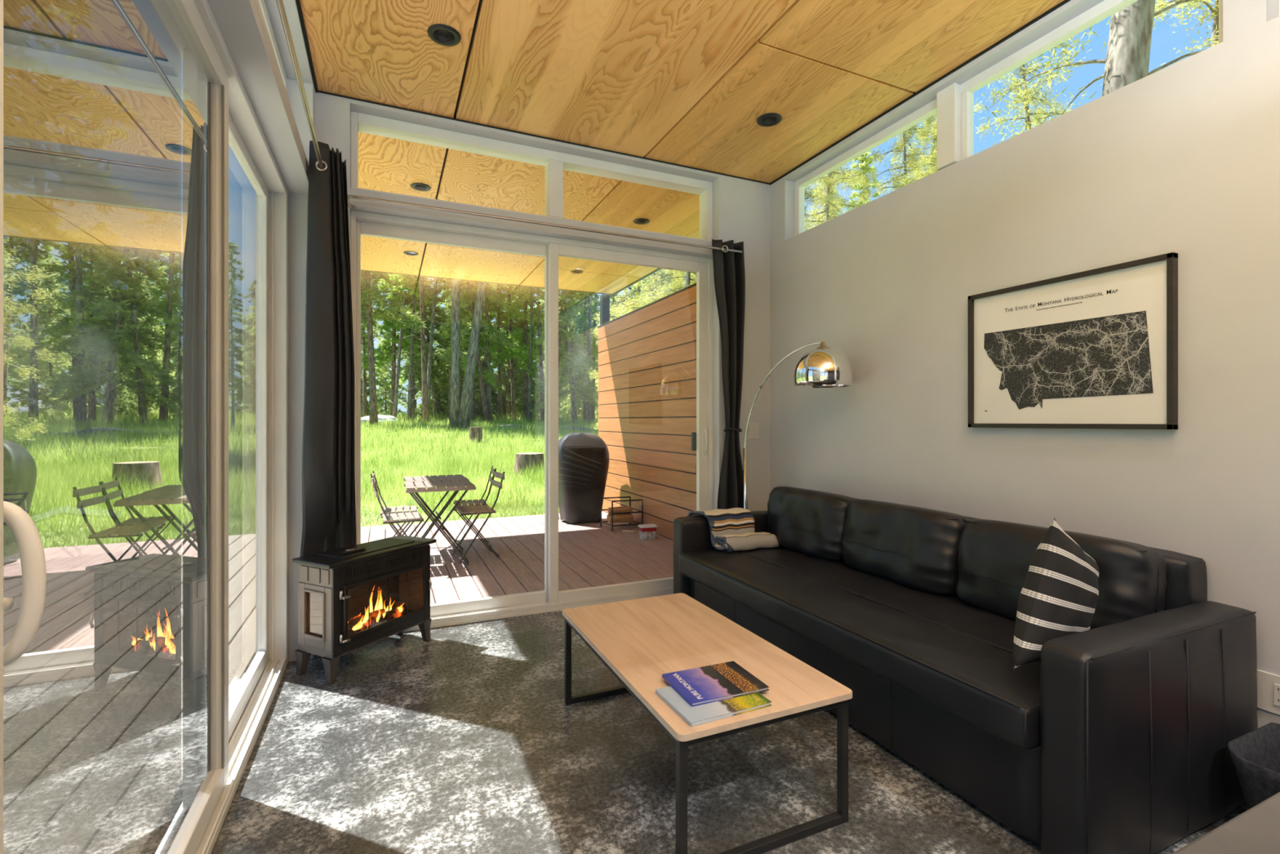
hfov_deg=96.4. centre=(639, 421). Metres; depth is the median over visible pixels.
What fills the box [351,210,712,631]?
door
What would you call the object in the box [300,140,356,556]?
curtain
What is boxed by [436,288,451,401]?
conifer
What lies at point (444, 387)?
conifer
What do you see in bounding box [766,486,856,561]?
cushion
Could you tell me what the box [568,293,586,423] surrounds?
conifer
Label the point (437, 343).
conifer
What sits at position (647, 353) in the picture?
wall
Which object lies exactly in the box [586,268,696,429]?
conifer
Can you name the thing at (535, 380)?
conifer
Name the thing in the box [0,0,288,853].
door
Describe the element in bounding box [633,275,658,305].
conifer
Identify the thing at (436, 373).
conifer
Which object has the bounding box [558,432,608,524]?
covered grill
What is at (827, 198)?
conifer
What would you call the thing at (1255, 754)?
storage bin
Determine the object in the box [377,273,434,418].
conifer
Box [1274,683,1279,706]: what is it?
receptacle
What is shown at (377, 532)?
deck
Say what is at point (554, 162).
window
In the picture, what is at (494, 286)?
conifer
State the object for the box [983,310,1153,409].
print
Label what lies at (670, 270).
conifer
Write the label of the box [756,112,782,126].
recessed light
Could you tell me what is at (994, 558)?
cushion
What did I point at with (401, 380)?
conifer
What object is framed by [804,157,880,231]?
conifer
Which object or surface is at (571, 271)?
recessed light
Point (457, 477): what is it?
bistro table
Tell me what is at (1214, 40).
conifer
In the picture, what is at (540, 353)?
conifer
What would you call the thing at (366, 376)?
conifer
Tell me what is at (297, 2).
ceiling trim
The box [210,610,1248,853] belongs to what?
floor
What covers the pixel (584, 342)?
conifer
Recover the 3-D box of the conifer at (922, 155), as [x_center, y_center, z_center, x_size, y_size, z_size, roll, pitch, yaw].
[8.623,-4.067,16.359,4.326,10.804,4.236,0,0,5]
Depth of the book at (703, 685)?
1.78 m
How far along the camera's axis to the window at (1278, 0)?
1.94 m
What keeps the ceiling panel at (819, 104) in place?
attached to the ceiling
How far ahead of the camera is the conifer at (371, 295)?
30.75 m
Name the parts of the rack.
frame, rail, frame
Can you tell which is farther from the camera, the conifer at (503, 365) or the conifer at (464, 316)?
the conifer at (503, 365)
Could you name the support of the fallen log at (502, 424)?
on the ground at (535, 495)
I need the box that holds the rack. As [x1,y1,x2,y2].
[600,496,643,531]
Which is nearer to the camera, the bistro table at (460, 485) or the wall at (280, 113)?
the wall at (280, 113)
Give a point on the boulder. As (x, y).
(380, 417)
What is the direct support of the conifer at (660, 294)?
on the ground at (535, 495)
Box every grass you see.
[360,497,559,526]
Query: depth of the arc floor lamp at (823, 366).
3.38 m
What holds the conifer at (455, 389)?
on the ground at (535, 495)
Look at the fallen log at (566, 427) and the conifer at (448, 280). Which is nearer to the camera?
the fallen log at (566, 427)
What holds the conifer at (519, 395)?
on the ground at (535, 495)
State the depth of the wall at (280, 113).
2.75 m
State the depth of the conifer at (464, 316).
36.43 m
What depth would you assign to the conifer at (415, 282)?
36.47 m
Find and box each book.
[655,685,771,726]
[662,660,768,706]
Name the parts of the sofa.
armrest, seat, backrest, armrest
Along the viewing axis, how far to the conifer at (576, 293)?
57.62 m
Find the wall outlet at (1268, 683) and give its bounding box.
[1257,669,1279,715]
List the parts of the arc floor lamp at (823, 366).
arc arm, lamp shade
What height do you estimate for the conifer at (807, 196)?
16.041 m
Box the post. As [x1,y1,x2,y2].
[600,294,609,325]
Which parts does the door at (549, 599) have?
fixed sash, sliding sash, handle, handle plate, handle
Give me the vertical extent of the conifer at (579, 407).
5.991 m
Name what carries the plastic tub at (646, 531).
on the deck at (590, 554)
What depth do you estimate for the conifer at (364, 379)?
40.62 m
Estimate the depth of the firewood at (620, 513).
6.72 m
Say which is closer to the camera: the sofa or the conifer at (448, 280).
the sofa
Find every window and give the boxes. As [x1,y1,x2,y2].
[258,0,286,90]
[351,111,712,241]
[794,0,1222,235]
[1278,0,1279,16]
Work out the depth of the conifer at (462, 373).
48.30 m
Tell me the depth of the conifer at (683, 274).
17.66 m
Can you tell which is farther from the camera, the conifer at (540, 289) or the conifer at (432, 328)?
the conifer at (540, 289)
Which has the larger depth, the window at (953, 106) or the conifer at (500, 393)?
the conifer at (500, 393)
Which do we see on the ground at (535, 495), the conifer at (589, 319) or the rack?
the conifer at (589, 319)
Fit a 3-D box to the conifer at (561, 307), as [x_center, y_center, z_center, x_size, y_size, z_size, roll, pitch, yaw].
[-4.402,-8.911,33.718,4.002,18.926,3.391,0,0,1]
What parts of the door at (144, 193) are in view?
handle, sliding sash, glass pane, fixed sash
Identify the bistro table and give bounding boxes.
[403,474,468,551]
[404,479,475,564]
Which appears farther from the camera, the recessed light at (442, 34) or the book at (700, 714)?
the recessed light at (442, 34)
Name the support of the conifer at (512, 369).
on the ground at (535, 495)
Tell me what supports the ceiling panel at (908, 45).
attached to the ceiling
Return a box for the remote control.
[342,546,365,554]
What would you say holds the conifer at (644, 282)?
on the ground at (535, 495)
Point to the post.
(604, 299)
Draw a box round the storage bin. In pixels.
[1227,722,1279,809]
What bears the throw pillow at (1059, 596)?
on the sofa
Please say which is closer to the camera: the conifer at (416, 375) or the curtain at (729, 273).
the curtain at (729, 273)
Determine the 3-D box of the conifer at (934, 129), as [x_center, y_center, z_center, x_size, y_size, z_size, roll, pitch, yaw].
[5.455,-2.169,10.432,2.884,7.203,2.824,0,0,-5]
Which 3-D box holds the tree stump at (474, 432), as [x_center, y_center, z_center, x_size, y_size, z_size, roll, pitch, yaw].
[-6.759,0.593,23.495,0.594,0.720,0.579,0,0,-24]
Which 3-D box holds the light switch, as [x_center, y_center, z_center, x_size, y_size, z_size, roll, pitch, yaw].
[0.845,0.070,4.287,0.112,0.120,0.011,0,0,-24]
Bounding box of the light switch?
[746,422,759,438]
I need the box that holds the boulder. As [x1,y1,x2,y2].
[360,414,399,424]
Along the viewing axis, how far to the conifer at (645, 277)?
43.43 m
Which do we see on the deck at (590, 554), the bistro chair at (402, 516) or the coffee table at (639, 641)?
the bistro chair at (402, 516)
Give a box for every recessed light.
[403,251,417,255]
[410,182,431,191]
[426,23,461,46]
[570,270,582,273]
[633,217,649,224]
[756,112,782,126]
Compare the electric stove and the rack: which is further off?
the rack
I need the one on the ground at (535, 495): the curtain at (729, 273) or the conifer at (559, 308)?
the conifer at (559, 308)
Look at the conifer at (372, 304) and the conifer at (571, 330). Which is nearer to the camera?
the conifer at (571, 330)
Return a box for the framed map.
[968,252,1177,429]
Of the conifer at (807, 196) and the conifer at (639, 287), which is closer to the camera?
the conifer at (807, 196)
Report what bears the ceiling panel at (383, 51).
attached to the ceiling
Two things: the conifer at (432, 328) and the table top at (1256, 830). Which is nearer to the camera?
the table top at (1256, 830)
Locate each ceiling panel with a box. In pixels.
[299,0,479,117]
[358,132,446,275]
[419,243,544,284]
[430,148,620,257]
[456,0,795,156]
[520,266,640,293]
[537,180,699,277]
[644,38,913,182]
[759,0,1064,92]
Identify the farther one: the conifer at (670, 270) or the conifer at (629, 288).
the conifer at (629, 288)
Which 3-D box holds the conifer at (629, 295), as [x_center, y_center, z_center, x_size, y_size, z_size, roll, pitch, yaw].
[0.123,-10.801,56.880,5.838,21.692,5.152,0,0,38]
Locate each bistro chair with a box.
[370,471,417,536]
[370,475,423,536]
[452,469,505,563]
[453,466,496,551]
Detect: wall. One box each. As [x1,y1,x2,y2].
[207,0,315,662]
[315,92,770,511]
[597,282,696,540]
[770,0,1279,728]
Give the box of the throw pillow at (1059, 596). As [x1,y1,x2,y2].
[1013,517,1098,668]
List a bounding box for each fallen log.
[497,424,538,430]
[561,426,599,432]
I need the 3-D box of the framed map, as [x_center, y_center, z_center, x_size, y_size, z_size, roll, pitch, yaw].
[1.810,-0.296,2.479,0.035,0.652,0.812,0,0,-24]
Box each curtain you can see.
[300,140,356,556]
[711,239,747,509]
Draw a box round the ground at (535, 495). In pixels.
[360,418,597,528]
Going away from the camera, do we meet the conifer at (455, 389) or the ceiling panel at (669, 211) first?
the ceiling panel at (669, 211)
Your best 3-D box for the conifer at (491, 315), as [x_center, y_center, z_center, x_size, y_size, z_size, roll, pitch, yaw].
[-12.405,-8.036,45.332,4.250,16.472,4.604,0,0,-13]
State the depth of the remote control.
2.92 m
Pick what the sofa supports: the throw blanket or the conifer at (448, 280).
the throw blanket
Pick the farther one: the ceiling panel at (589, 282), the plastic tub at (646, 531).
the ceiling panel at (589, 282)
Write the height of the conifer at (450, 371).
22.776 m
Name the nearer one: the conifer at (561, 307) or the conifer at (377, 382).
the conifer at (561, 307)
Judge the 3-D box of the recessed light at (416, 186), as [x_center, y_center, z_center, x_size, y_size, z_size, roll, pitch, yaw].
[-1.692,-1.839,4.413,0.150,0.073,0.150,0,0,-24]
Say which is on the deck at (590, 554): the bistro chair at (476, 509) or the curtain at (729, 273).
the bistro chair at (476, 509)
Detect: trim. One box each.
[295,0,1071,184]
[360,268,661,295]
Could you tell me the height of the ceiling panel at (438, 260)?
0.028 m
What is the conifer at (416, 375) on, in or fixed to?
on the ground at (535, 495)
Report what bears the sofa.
on the floor
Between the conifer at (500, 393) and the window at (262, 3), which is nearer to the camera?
the window at (262, 3)
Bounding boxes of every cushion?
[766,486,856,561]
[841,498,970,595]
[955,519,1167,629]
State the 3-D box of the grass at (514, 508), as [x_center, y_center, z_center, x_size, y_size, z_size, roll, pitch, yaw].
[-4.366,1.280,7.405,11.066,0.360,2.015,0,0,-24]
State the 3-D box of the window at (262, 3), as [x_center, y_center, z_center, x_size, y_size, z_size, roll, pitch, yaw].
[-1.338,-1.530,1.706,0.120,0.500,2.715,0,0,-24]
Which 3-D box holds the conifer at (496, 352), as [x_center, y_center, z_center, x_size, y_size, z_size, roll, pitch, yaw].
[-12.420,-3.664,53.124,3.825,9.210,5.133,0,0,16]
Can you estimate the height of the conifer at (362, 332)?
15.168 m
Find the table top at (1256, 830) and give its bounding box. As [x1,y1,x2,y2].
[1171,791,1279,853]
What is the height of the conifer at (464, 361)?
15.902 m
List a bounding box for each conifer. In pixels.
[360,271,426,426]
[360,272,388,408]
[360,272,427,415]
[360,280,368,359]
[360,285,367,417]
[360,302,385,416]
[360,351,368,413]
[366,320,408,415]
[376,279,444,419]
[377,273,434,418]
[387,275,443,422]
[387,290,427,389]
[395,295,431,415]
[400,276,450,419]
[402,276,445,422]
[404,275,468,422]
[405,305,462,417]
[422,278,481,430]
[431,279,516,423]
[432,279,450,383]
[432,279,484,401]
[434,312,462,421]
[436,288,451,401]
[442,286,471,408]
[444,281,500,422]
[445,346,476,408]
[457,280,509,431]
[460,287,506,408]
[471,283,507,421]
[474,361,497,419]
[475,284,506,418]
[480,283,543,419]
[484,284,544,421]
[489,284,506,371]
[490,351,521,416]
[492,355,523,417]
[493,284,512,420]
[496,363,533,416]
[500,284,519,419]
[501,316,544,419]
[509,284,544,422]
[518,316,544,403]
[521,288,544,422]
[521,368,540,415]
[529,288,599,424]
[533,288,544,373]
[533,307,579,415]
[539,360,571,417]
[558,291,579,368]
[558,291,599,422]
[559,369,583,419]
[566,296,599,423]
[568,292,597,415]
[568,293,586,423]
[573,293,597,386]
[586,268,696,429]
[591,286,635,383]
[591,293,599,420]
[591,307,613,419]
[609,278,649,319]
[613,269,696,315]
[615,277,646,306]
[619,271,657,302]
[627,274,671,308]
[631,269,681,289]
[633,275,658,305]
[657,270,685,295]
[657,271,696,292]
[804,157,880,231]
[804,165,865,231]
[804,168,862,229]
[846,150,880,210]
[854,115,937,204]
[897,113,939,184]
[902,113,937,186]
[973,35,1077,142]
[1152,0,1218,65]
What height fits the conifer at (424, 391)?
24.070 m
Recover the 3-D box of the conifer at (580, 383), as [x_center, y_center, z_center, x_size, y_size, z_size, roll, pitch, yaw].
[-4.165,-8.035,33.687,4.740,17.224,4.647,0,0,4]
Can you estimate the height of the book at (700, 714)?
0.012 m
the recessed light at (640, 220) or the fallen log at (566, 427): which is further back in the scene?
the fallen log at (566, 427)
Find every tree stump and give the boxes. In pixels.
[468,426,482,442]
[513,452,544,475]
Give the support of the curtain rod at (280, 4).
attached to the wall at (280, 113)
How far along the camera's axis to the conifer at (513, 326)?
43.75 m
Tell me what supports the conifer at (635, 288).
on the ground at (535, 495)
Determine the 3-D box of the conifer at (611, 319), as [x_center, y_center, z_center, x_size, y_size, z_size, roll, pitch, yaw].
[-2.643,-4.315,46.242,4.352,10.073,5.060,0,0,-26]
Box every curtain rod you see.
[275,0,323,168]
[347,194,744,253]
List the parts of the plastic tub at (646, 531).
lid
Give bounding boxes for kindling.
[622,529,635,533]
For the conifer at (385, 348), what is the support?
on the ground at (535, 495)
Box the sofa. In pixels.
[673,497,1257,853]
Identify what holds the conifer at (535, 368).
on the ground at (535, 495)
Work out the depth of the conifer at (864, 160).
37.58 m
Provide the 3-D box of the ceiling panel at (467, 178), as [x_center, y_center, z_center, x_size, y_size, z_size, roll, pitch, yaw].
[-1.118,-1.824,4.974,1.229,0.028,2.384,0,0,-24]
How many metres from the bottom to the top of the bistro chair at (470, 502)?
0.789 m
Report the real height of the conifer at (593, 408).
23.044 m
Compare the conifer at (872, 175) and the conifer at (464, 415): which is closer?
the conifer at (872, 175)
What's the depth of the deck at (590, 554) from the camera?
5.23 m
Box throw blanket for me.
[687,507,779,551]
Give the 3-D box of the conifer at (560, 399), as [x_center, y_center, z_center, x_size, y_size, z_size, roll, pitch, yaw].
[-7.655,-3.269,51.212,3.471,8.357,4.657,0,0,-6]
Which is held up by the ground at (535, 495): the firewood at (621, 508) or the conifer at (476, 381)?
the conifer at (476, 381)
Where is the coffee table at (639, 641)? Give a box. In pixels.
[562,592,852,853]
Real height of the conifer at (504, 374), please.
8.121 m
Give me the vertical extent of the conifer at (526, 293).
22.302 m
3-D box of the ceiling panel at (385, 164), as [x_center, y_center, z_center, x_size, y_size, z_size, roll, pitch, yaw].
[-2.439,-1.824,5.153,1.009,0.028,3.784,0,0,-24]
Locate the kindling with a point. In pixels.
(623, 531)
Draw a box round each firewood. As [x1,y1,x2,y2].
[606,513,631,521]
[607,506,632,514]
[608,514,633,523]
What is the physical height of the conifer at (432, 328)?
22.807 m
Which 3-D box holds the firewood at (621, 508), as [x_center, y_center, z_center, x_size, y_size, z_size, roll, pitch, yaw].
[-0.231,1.042,6.705,0.285,0.092,0.091,0,0,-18]
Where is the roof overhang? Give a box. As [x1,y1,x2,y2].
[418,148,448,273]
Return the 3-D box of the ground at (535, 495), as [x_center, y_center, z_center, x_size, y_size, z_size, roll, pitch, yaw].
[0.000,0.246,0.000,260.000,2.477,260.000,0,0,-24]
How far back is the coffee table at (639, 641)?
1.97 m
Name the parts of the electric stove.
leg, panel, leg, hinge rod, panel, panel, door, leg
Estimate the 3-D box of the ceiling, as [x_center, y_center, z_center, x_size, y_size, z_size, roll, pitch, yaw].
[1.030,-1.975,0.403,3.690,0.270,7.700,0,0,-24]
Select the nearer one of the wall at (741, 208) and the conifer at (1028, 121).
the wall at (741, 208)
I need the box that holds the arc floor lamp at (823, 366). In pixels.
[743,341,853,509]
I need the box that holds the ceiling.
[299,0,1066,183]
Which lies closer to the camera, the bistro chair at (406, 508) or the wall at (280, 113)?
the wall at (280, 113)
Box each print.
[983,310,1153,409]
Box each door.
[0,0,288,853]
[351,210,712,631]
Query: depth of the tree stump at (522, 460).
12.17 m
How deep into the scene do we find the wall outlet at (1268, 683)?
1.89 m
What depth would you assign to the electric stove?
2.92 m
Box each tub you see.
[638,524,657,539]
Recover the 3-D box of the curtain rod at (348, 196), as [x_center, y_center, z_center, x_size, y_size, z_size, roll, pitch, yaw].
[-0.434,-1.209,3.661,2.587,0.039,0.121,0,0,-24]
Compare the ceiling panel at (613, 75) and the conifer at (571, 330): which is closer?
the ceiling panel at (613, 75)
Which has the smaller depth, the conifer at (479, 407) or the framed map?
the framed map
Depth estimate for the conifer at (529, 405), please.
37.05 m
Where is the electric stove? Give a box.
[292,534,436,684]
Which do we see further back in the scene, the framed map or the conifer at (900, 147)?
the conifer at (900, 147)
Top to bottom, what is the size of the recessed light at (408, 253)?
0.073 m
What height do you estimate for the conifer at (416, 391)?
14.198 m
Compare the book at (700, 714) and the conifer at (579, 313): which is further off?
the conifer at (579, 313)
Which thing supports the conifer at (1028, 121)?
on the ground at (535, 495)
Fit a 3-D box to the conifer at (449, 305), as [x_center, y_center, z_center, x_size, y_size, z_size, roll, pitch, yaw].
[-15.238,-8.001,48.768,4.184,16.217,4.532,0,0,41]
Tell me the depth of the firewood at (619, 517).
6.63 m
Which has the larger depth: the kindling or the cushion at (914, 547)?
the kindling
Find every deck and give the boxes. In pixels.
[360,524,385,543]
[386,511,673,604]
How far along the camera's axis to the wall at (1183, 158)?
2.42 m

